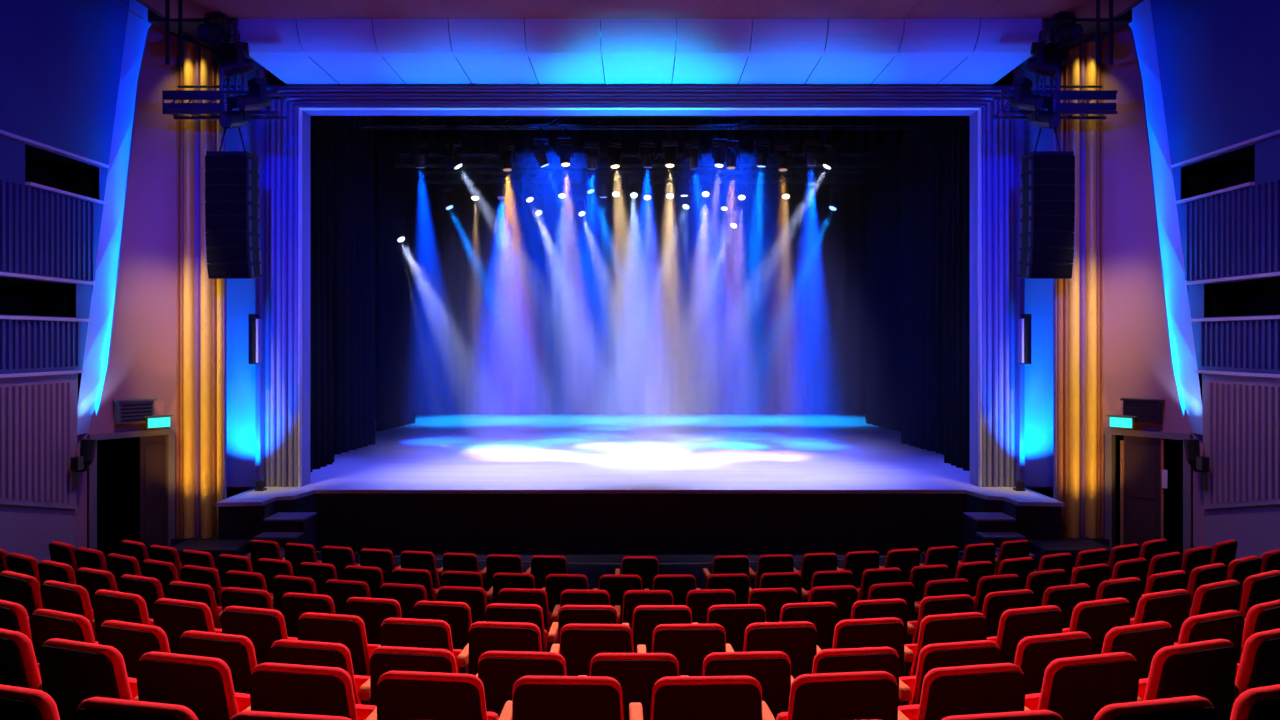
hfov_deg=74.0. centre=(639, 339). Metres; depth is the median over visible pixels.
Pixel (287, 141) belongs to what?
frame
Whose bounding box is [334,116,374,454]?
stage curtain
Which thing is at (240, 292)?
wall
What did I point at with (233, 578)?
seat
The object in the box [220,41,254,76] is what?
spotlight
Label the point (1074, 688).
seat
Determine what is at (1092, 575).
seat
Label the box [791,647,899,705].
seat
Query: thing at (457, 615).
seat
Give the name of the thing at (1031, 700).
seat cushion
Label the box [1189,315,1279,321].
trim
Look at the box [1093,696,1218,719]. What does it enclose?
seat
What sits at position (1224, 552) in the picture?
seat
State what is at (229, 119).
spotlight
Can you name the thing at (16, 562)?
seat
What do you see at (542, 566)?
seat
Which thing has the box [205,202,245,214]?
grille
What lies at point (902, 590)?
seat
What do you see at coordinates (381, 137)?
curtain
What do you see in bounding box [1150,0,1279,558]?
wall
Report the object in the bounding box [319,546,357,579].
seat
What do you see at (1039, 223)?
grille
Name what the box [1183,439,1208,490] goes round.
uplight
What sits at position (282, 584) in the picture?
seat
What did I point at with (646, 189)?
light
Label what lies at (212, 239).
grille
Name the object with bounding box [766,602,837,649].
seat
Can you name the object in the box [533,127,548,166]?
light
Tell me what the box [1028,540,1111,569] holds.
plinth
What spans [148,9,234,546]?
fluted pilaster
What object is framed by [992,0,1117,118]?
truss
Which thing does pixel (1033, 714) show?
seat
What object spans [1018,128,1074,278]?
array
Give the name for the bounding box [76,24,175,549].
wall
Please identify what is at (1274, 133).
trim
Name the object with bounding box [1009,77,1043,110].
spotlight
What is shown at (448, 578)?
seat
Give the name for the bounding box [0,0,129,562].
wall
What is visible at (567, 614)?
seat
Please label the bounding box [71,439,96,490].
uplight
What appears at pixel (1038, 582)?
seat
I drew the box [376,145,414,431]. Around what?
stage curtain
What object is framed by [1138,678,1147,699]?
seat cushion
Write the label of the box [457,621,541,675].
seat
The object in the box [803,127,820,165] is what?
light
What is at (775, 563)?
seat
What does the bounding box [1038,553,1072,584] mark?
seat
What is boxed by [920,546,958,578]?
seat
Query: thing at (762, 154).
light
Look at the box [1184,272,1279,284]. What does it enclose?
trim
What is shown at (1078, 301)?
fluted pilaster
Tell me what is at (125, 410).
air vent
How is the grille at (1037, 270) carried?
attached to the array at (1047, 180)
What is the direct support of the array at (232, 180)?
hanging from the truss at (225, 51)
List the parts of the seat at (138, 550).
backrest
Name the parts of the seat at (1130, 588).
backrest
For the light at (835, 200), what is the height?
1.171 m
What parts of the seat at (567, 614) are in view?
armrest, panel, backrest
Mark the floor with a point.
(593, 573)
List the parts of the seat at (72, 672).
backrest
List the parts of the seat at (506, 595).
backrest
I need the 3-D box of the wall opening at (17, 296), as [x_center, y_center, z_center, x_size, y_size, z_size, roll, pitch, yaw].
[-8.305,-0.555,10.330,0.590,0.470,3.460,0,0,0]
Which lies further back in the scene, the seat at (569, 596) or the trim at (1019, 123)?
the trim at (1019, 123)
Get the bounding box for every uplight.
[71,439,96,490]
[255,481,266,490]
[1013,481,1024,490]
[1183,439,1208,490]
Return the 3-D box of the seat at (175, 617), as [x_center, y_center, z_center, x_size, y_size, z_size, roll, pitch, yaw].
[-2.958,2.139,5.690,0.546,0.895,0.418,0,0,18]
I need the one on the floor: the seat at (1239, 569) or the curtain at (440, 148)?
the seat at (1239, 569)
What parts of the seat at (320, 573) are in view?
backrest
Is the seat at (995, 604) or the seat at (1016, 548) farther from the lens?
the seat at (1016, 548)
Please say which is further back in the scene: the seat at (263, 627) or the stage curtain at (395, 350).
the stage curtain at (395, 350)
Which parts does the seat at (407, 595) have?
backrest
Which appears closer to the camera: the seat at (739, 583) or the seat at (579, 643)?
the seat at (579, 643)
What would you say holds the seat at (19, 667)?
on the floor
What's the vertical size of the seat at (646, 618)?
0.895 m
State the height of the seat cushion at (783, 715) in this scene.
0.269 m
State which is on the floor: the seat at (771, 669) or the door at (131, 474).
the seat at (771, 669)
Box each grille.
[205,156,245,167]
[205,171,245,183]
[205,187,245,198]
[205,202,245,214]
[206,218,245,229]
[206,233,246,245]
[206,249,247,260]
[207,264,248,276]
[1031,264,1072,276]
[1032,249,1073,260]
[1033,233,1073,245]
[1034,156,1074,167]
[1034,171,1074,183]
[1034,187,1074,198]
[1034,202,1074,214]
[1034,218,1073,229]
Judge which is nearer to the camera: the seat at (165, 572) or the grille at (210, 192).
the seat at (165, 572)
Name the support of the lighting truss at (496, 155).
hanging from the ceiling
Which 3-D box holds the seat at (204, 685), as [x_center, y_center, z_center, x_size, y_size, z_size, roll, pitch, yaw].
[-1.922,1.778,3.760,0.546,0.895,0.418,0,0,14]
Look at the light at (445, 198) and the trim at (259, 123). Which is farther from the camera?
the light at (445, 198)
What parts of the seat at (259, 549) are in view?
backrest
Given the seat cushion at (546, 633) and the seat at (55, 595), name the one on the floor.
the seat at (55, 595)
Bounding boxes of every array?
[205,128,261,278]
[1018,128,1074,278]
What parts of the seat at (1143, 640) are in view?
backrest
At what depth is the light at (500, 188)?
21.91 m
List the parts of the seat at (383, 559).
backrest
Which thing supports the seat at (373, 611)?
on the floor
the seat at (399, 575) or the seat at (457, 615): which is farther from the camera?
the seat at (399, 575)
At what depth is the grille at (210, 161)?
12.49 m
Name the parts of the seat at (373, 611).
backrest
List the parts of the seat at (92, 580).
backrest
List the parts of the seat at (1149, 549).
backrest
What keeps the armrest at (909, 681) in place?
on the seat at (981, 652)
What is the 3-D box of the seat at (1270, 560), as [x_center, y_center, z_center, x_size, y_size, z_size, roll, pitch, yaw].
[5.833,2.411,8.075,0.546,0.895,0.418,0,0,-31]
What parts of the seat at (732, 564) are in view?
panel, armrest, backrest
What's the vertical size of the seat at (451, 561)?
0.895 m
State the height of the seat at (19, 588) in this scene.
0.895 m
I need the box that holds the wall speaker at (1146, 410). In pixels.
[1120,398,1164,423]
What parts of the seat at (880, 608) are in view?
backrest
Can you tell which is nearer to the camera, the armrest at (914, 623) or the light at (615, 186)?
the armrest at (914, 623)
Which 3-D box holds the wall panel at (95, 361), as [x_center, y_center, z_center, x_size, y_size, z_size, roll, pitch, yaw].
[-7.921,-2.200,12.911,0.516,7.100,1.732,0,0,22]
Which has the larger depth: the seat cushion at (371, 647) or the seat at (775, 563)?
the seat at (775, 563)
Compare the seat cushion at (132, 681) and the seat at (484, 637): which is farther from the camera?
the seat at (484, 637)
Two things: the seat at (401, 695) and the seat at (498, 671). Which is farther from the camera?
the seat at (498, 671)
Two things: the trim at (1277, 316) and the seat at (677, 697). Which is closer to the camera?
the seat at (677, 697)
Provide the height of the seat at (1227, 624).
0.895 m
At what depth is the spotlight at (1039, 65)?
12.34 m
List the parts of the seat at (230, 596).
backrest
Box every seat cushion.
[128,677,137,698]
[217,606,221,628]
[235,692,250,712]
[354,675,369,703]
[356,704,376,719]
[368,644,379,657]
[436,568,439,587]
[453,649,461,672]
[487,712,498,719]
[545,630,547,650]
[776,712,787,719]
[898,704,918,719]
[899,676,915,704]
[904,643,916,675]
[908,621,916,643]
[987,636,996,641]
[1025,693,1040,709]
[1062,628,1068,632]
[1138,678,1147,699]
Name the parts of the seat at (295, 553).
backrest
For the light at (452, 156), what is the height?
0.947 m
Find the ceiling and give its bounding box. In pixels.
[114,0,1137,18]
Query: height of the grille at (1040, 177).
0.180 m
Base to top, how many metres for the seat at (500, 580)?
0.895 m
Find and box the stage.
[175,414,1104,552]
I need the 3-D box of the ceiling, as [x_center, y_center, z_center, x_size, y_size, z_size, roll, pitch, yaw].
[-0.190,-4.817,2.308,14.380,0.107,20.616,0,0,0]
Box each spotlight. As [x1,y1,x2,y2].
[197,12,228,40]
[219,96,250,128]
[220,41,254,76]
[236,77,270,110]
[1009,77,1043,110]
[1025,41,1059,76]
[1029,96,1060,128]
[1051,12,1082,40]
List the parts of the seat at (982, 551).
backrest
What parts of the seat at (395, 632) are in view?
backrest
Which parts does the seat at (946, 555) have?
backrest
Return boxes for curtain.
[310,116,333,471]
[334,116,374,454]
[374,117,902,145]
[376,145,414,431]
[376,145,865,163]
[866,145,901,431]
[901,116,944,454]
[944,116,969,470]
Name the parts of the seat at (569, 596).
armrest, backrest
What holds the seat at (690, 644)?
on the floor
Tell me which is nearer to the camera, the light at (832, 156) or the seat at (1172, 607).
the seat at (1172, 607)
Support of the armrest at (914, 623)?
on the seat at (962, 603)
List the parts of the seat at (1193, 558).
backrest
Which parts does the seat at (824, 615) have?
backrest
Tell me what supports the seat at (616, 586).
on the floor
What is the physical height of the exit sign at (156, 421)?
0.190 m
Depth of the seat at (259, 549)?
11.03 m
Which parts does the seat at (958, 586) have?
panel, armrest, backrest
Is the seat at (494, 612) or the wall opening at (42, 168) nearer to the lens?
the seat at (494, 612)
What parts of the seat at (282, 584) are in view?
backrest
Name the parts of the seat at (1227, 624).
backrest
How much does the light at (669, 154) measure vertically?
0.903 m
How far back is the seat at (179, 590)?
6.84 m
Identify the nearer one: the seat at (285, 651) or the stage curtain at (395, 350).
the seat at (285, 651)
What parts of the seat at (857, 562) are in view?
backrest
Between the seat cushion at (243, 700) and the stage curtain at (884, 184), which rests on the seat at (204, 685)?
the seat cushion at (243, 700)
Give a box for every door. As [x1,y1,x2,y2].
[87,428,175,558]
[1104,428,1192,555]
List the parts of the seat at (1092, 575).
backrest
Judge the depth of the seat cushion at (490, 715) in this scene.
3.69 m
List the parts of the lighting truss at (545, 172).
frame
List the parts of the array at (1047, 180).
rigging plate, rigging plate, rigging plate, rigging plate, rigging plate, rigging plate, rigging plate, rigging plate, bumper frame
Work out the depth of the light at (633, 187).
21.89 m
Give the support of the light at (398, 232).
attached to the lighting truss at (496, 155)
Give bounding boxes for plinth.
[172,540,251,568]
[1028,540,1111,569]
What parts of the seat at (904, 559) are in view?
backrest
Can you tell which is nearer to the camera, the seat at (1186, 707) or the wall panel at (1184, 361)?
the seat at (1186, 707)
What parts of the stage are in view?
panel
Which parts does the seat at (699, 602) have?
backrest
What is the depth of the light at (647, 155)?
18.92 m
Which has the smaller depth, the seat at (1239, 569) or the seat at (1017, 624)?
the seat at (1017, 624)
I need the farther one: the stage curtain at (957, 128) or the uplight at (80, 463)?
the stage curtain at (957, 128)
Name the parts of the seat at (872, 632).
backrest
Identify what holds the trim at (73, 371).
attached to the wall at (61, 60)
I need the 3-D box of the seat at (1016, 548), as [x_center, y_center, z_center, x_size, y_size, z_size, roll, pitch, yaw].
[4.827,3.053,11.206,0.606,0.895,0.418,0,0,-19]
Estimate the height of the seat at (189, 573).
0.895 m
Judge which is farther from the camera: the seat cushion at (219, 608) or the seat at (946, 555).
the seat at (946, 555)
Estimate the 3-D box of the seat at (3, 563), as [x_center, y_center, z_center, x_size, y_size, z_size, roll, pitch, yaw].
[-6.069,2.411,8.221,0.546,0.895,0.418,0,0,32]
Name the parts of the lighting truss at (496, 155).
frame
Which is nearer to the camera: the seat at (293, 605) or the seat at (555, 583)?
the seat at (293, 605)
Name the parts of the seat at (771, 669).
backrest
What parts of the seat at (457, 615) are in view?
backrest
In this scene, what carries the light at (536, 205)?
attached to the lighting truss at (545, 172)
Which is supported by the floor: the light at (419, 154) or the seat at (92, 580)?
the seat at (92, 580)
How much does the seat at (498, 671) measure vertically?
0.895 m
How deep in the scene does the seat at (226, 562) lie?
9.45 m
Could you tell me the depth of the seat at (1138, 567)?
8.44 m
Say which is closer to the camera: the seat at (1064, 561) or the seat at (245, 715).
the seat at (245, 715)
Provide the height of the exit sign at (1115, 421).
0.190 m
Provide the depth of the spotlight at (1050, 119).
12.34 m
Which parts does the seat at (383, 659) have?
armrest, panel, backrest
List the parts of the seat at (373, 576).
backrest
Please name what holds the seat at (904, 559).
on the floor
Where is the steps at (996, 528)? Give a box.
[963,512,1037,571]
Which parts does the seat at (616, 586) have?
backrest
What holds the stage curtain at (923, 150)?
on the stage
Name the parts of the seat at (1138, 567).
backrest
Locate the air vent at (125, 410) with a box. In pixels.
[112,398,156,423]
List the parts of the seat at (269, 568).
backrest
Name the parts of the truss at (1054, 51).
rail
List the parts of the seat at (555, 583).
backrest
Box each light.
[391,166,404,241]
[411,127,428,167]
[439,166,452,209]
[445,127,461,168]
[467,166,482,199]
[493,166,508,199]
[499,127,514,170]
[520,166,533,201]
[530,182,543,214]
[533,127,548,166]
[555,166,568,197]
[556,127,572,165]
[573,182,586,215]
[582,166,593,193]
[583,127,600,168]
[596,166,609,197]
[606,127,621,167]
[610,168,622,196]
[627,166,640,197]
[639,127,656,167]
[640,168,653,199]
[661,127,678,166]
[663,167,676,198]
[678,166,689,196]
[681,182,694,208]
[684,127,700,168]
[699,166,712,196]
[712,127,727,166]
[718,182,731,210]
[722,127,739,168]
[729,182,742,227]
[735,166,748,199]
[754,127,769,166]
[774,127,791,170]
[779,171,792,198]
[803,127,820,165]
[804,161,819,185]
[823,127,839,168]
[829,166,842,210]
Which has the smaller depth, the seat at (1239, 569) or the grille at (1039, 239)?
the seat at (1239, 569)
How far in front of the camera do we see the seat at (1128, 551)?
9.90 m
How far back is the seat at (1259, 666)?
3.85 m
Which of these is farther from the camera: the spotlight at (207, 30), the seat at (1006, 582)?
the spotlight at (207, 30)
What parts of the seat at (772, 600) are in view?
backrest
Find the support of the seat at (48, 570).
on the floor
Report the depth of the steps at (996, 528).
13.05 m
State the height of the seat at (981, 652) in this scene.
0.895 m
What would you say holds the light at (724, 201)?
attached to the lighting truss at (545, 172)
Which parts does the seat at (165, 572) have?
backrest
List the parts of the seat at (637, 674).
backrest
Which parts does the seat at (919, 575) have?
backrest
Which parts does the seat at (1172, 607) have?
backrest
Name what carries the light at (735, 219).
attached to the lighting truss at (545, 172)
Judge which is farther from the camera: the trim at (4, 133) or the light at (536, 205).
the light at (536, 205)
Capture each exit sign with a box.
[143,414,173,428]
[1106,414,1136,428]
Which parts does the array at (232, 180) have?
bumper frame, rigging plate, rigging plate, rigging plate, rigging plate, rigging plate, rigging plate, rigging plate, rigging plate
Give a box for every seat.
[0,549,7,572]
[0,571,42,616]
[0,599,32,644]
[0,628,41,688]
[0,684,59,719]
[6,552,40,584]
[29,608,98,662]
[37,638,137,719]
[38,560,76,585]
[40,580,96,640]
[49,541,76,572]
[72,697,197,719]
[75,547,106,570]
[75,567,118,608]
[92,589,153,640]
[97,620,170,678]
[106,553,141,590]
[118,574,164,618]
[119,540,148,573]
[133,651,250,719]
[141,559,179,597]
[148,545,181,580]
[152,598,221,653]
[167,581,221,628]
[177,630,256,693]
[180,549,217,570]
[180,565,224,606]
[217,554,252,586]
[218,587,272,626]
[221,606,297,664]
[224,570,272,596]
[230,711,350,719]
[242,662,376,719]
[248,540,284,572]
[256,558,293,592]
[269,639,369,703]
[271,575,316,611]
[281,592,335,637]
[283,543,320,576]
[297,612,379,675]
[299,562,337,594]
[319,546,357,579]
[324,579,370,614]
[344,565,383,597]
[345,597,401,644]
[357,548,398,582]
[358,646,456,705]
[365,671,498,719]
[378,618,461,672]
[379,583,427,618]
[391,568,437,600]
[397,551,439,588]
[414,601,471,649]
[435,571,487,600]
[438,553,481,586]
[438,586,486,623]
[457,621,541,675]
[476,651,566,716]
[481,554,524,590]
[484,603,547,651]
[486,573,534,604]
[498,588,550,651]
[498,675,623,719]
[526,555,567,588]
[542,574,588,625]
[548,605,617,649]
[550,624,633,675]
[551,589,610,621]
[579,653,678,719]
[593,575,641,623]
[614,590,672,629]
[615,556,658,589]
[622,605,691,652]
[629,676,762,719]
[637,624,725,675]
[644,574,695,605]
[683,651,790,719]
[686,589,735,623]
[692,604,765,651]
[696,574,748,603]
[703,555,748,589]
[726,621,816,678]
[748,588,796,621]
[749,554,793,588]
[749,572,801,602]
[762,671,897,719]
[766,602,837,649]
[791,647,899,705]
[794,553,836,590]
[802,570,852,602]
[809,585,857,621]
[817,617,904,676]
[837,551,878,587]
[851,598,907,643]
[857,567,901,600]
[867,582,914,620]
[879,548,919,581]
[898,663,1025,719]
[899,640,1000,705]
[904,612,987,676]
[907,594,973,643]
[909,564,948,601]
[914,578,969,620]
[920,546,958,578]
[941,710,1062,719]
[955,561,993,596]
[958,543,995,574]
[972,574,1020,612]
[982,589,1035,636]
[987,605,1063,663]
[994,540,1030,574]
[998,557,1034,589]
[1014,631,1093,694]
[1024,652,1139,719]
[1025,569,1067,606]
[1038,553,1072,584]
[1041,583,1091,627]
[1062,598,1131,654]
[1070,563,1109,600]
[1072,548,1107,572]
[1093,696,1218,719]
[1095,577,1142,617]
[1101,621,1174,678]
[1107,543,1139,578]
[1109,558,1148,593]
[1130,589,1190,642]
[1137,639,1238,719]
[1139,538,1168,569]
[1142,570,1187,595]
[1146,552,1182,582]
[1174,610,1244,662]
[1181,546,1211,584]
[1187,563,1227,608]
[1189,580,1242,616]
[1210,539,1237,566]
[1227,555,1261,584]
[1230,628,1279,716]
[1230,684,1279,719]
[1239,570,1279,617]
[1239,599,1279,663]
[1260,549,1279,572]
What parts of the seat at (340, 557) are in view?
backrest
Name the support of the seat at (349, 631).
on the floor
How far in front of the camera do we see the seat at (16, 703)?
2.81 m
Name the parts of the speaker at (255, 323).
panel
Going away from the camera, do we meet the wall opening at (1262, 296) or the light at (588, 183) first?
the wall opening at (1262, 296)
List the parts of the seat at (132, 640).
backrest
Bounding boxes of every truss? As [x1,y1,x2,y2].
[162,0,286,118]
[356,116,923,129]
[395,146,884,167]
[415,146,864,183]
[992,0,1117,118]
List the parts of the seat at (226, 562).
backrest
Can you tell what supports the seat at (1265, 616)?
on the floor
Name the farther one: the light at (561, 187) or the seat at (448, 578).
the light at (561, 187)
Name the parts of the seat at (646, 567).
backrest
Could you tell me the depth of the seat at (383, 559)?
10.57 m
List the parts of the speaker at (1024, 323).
panel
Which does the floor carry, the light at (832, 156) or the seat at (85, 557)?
the seat at (85, 557)
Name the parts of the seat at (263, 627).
backrest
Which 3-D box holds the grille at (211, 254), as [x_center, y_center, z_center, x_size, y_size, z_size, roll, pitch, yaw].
[-6.090,-1.254,12.534,0.590,0.181,0.034,0,0,0]
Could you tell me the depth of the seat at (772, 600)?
7.47 m
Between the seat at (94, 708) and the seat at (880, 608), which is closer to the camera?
the seat at (94, 708)
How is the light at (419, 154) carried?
attached to the lighting truss at (501, 125)
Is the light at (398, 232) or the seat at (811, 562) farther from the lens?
the light at (398, 232)
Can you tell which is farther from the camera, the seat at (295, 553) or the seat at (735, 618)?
the seat at (295, 553)
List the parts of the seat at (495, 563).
armrest, panel, backrest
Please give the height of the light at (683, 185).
0.797 m
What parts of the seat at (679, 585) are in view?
backrest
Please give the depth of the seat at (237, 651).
4.40 m
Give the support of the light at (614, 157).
attached to the lighting truss at (501, 125)
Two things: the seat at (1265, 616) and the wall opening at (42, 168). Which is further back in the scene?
the wall opening at (42, 168)
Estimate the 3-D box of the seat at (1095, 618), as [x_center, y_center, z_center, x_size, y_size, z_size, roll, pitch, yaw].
[2.932,2.139,5.681,0.546,0.895,0.418,0,0,-18]
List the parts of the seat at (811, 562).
backrest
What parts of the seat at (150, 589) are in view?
backrest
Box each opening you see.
[0,277,73,316]
[25,144,98,199]
[1181,145,1254,199]
[1205,277,1279,316]
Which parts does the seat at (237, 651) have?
backrest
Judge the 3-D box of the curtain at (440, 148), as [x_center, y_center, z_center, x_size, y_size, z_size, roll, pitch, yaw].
[0.000,-6.050,25.800,16.000,1.400,0.120,0,0,0]
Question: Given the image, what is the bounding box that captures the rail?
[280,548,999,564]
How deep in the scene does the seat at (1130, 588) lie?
6.96 m
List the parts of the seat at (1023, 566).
backrest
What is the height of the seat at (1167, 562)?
0.895 m
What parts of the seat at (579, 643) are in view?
armrest, backrest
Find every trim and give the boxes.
[0,130,108,167]
[0,272,95,284]
[0,315,90,321]
[0,370,84,377]
[25,182,105,203]
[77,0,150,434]
[136,0,1143,17]
[255,70,264,488]
[1015,70,1024,488]
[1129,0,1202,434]
[1171,130,1279,167]
[1174,182,1254,203]
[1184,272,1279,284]
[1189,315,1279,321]
[1195,370,1279,377]
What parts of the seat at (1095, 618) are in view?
backrest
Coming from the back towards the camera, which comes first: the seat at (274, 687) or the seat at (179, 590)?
the seat at (179, 590)
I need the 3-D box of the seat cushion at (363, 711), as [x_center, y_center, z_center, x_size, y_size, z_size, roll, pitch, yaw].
[-1.339,1.758,3.768,0.380,0.269,0.160,0,0,10]
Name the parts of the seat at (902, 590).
backrest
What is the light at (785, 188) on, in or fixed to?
attached to the lighting truss at (496, 155)
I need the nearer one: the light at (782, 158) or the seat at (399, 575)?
the seat at (399, 575)
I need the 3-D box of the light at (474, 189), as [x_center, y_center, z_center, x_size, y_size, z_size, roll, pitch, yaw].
[-4.274,-4.063,21.989,0.364,0.913,0.325,0,0,19]
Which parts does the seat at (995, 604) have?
backrest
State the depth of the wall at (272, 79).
14.62 m
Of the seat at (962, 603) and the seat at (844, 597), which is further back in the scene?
the seat at (844, 597)
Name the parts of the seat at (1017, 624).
backrest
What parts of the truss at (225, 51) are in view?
rail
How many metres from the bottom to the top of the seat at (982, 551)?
0.895 m
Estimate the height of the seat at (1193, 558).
0.895 m
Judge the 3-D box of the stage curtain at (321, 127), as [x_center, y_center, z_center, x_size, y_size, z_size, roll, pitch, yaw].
[-6.284,-2.075,16.450,0.199,9.150,1.900,0,0,0]
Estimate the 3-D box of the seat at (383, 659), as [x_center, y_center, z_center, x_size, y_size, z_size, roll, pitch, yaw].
[-1.141,1.979,4.399,0.546,0.895,0.418,0,0,7]
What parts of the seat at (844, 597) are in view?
backrest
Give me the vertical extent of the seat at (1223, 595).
0.895 m
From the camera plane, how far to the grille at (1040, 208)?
12.49 m
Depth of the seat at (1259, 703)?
2.82 m
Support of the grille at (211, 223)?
attached to the array at (232, 180)
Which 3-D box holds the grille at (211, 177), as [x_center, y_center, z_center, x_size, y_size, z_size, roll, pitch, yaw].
[-6.090,-2.390,12.494,0.590,0.180,0.012,0,0,0]
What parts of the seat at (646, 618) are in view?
backrest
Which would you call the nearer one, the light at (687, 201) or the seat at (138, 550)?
the seat at (138, 550)
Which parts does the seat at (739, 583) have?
backrest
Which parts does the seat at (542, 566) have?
backrest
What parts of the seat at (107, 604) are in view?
backrest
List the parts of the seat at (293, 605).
backrest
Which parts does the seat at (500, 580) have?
armrest, panel, backrest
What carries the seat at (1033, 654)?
on the floor
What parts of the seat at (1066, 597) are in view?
backrest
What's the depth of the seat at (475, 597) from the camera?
7.51 m
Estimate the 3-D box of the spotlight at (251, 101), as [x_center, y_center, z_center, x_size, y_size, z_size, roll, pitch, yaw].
[-5.642,-3.558,12.412,0.340,0.503,0.463,0,0,40]
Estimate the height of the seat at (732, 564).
0.895 m
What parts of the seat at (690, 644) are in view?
armrest, backrest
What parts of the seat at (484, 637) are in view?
armrest, panel, backrest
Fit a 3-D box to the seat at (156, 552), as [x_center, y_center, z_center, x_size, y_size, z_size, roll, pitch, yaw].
[-5.510,2.845,10.058,0.546,0.895,0.418,0,0,25]
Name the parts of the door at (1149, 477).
handle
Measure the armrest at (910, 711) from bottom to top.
0.269 m
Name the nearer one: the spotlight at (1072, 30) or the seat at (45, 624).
the seat at (45, 624)
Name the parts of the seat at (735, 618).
backrest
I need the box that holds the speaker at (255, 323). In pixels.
[249,314,261,363]
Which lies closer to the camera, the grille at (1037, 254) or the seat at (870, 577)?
the seat at (870, 577)
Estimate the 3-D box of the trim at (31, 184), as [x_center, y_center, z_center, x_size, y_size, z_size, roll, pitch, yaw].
[-7.965,-2.035,11.840,0.070,0.040,1.560,0,0,0]
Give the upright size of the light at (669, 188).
0.880 m
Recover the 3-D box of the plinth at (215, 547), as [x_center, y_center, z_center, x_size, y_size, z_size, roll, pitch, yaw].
[-6.400,3.300,12.675,1.040,0.500,0.650,0,0,0]
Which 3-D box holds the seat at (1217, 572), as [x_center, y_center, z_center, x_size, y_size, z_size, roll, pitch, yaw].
[4.873,2.411,7.558,0.546,0.895,0.418,0,0,-26]
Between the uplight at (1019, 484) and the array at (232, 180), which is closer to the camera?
the array at (232, 180)
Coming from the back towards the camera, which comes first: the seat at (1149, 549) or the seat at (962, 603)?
the seat at (1149, 549)
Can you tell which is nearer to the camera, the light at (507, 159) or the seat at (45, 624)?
the seat at (45, 624)
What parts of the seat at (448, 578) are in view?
backrest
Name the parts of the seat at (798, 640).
armrest, backrest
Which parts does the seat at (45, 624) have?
backrest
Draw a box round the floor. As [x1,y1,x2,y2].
[316,552,963,589]
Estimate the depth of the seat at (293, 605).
6.56 m
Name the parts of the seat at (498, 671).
backrest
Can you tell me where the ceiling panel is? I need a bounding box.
[238,19,1041,84]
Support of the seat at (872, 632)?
on the floor
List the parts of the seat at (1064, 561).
backrest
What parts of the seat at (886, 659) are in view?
backrest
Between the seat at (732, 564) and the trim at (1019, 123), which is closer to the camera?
the seat at (732, 564)
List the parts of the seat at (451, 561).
armrest, backrest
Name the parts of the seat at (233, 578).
backrest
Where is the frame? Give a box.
[265,85,1014,487]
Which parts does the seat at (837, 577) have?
armrest, backrest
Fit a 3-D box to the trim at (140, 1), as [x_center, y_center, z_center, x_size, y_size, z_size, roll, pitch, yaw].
[0.000,-5.315,2.450,14.200,1.070,20.900,0,0,0]
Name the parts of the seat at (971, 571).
backrest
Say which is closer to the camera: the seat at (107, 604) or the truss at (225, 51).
the seat at (107, 604)
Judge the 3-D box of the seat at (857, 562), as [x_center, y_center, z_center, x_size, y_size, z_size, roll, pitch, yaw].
[2.686,3.053,10.647,0.546,0.895,0.418,0,0,-10]
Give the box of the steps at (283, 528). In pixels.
[245,512,316,556]
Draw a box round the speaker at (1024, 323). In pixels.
[1018,314,1030,363]
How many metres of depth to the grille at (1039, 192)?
12.49 m
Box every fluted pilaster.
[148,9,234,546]
[1045,9,1131,546]
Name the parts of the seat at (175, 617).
backrest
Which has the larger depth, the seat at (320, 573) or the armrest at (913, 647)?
the seat at (320, 573)
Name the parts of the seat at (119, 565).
backrest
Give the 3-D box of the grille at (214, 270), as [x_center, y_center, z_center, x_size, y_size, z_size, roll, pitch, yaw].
[-6.090,-1.028,12.569,0.590,0.180,0.046,0,0,0]
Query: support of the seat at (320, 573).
on the floor
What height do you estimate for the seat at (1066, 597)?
0.895 m
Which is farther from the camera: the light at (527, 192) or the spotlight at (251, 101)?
the light at (527, 192)
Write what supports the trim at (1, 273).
attached to the wall at (61, 60)
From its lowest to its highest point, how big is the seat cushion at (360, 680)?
0.269 m
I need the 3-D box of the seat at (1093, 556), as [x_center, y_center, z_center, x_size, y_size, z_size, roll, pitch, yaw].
[5.095,2.845,9.876,0.546,0.895,0.418,0,0,-23]
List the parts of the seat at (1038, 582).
backrest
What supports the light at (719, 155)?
attached to the lighting truss at (501, 125)
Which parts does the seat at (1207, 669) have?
backrest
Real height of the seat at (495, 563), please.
0.895 m
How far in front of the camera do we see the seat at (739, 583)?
8.69 m
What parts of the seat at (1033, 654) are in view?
backrest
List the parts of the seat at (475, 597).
backrest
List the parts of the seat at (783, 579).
backrest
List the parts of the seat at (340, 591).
backrest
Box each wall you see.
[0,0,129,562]
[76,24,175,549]
[175,57,1104,484]
[227,56,266,486]
[1013,54,1052,486]
[1103,24,1203,547]
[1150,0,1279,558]
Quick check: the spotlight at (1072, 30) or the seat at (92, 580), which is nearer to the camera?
the seat at (92, 580)
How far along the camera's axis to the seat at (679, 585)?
8.67 m
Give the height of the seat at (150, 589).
0.895 m
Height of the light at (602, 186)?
0.836 m

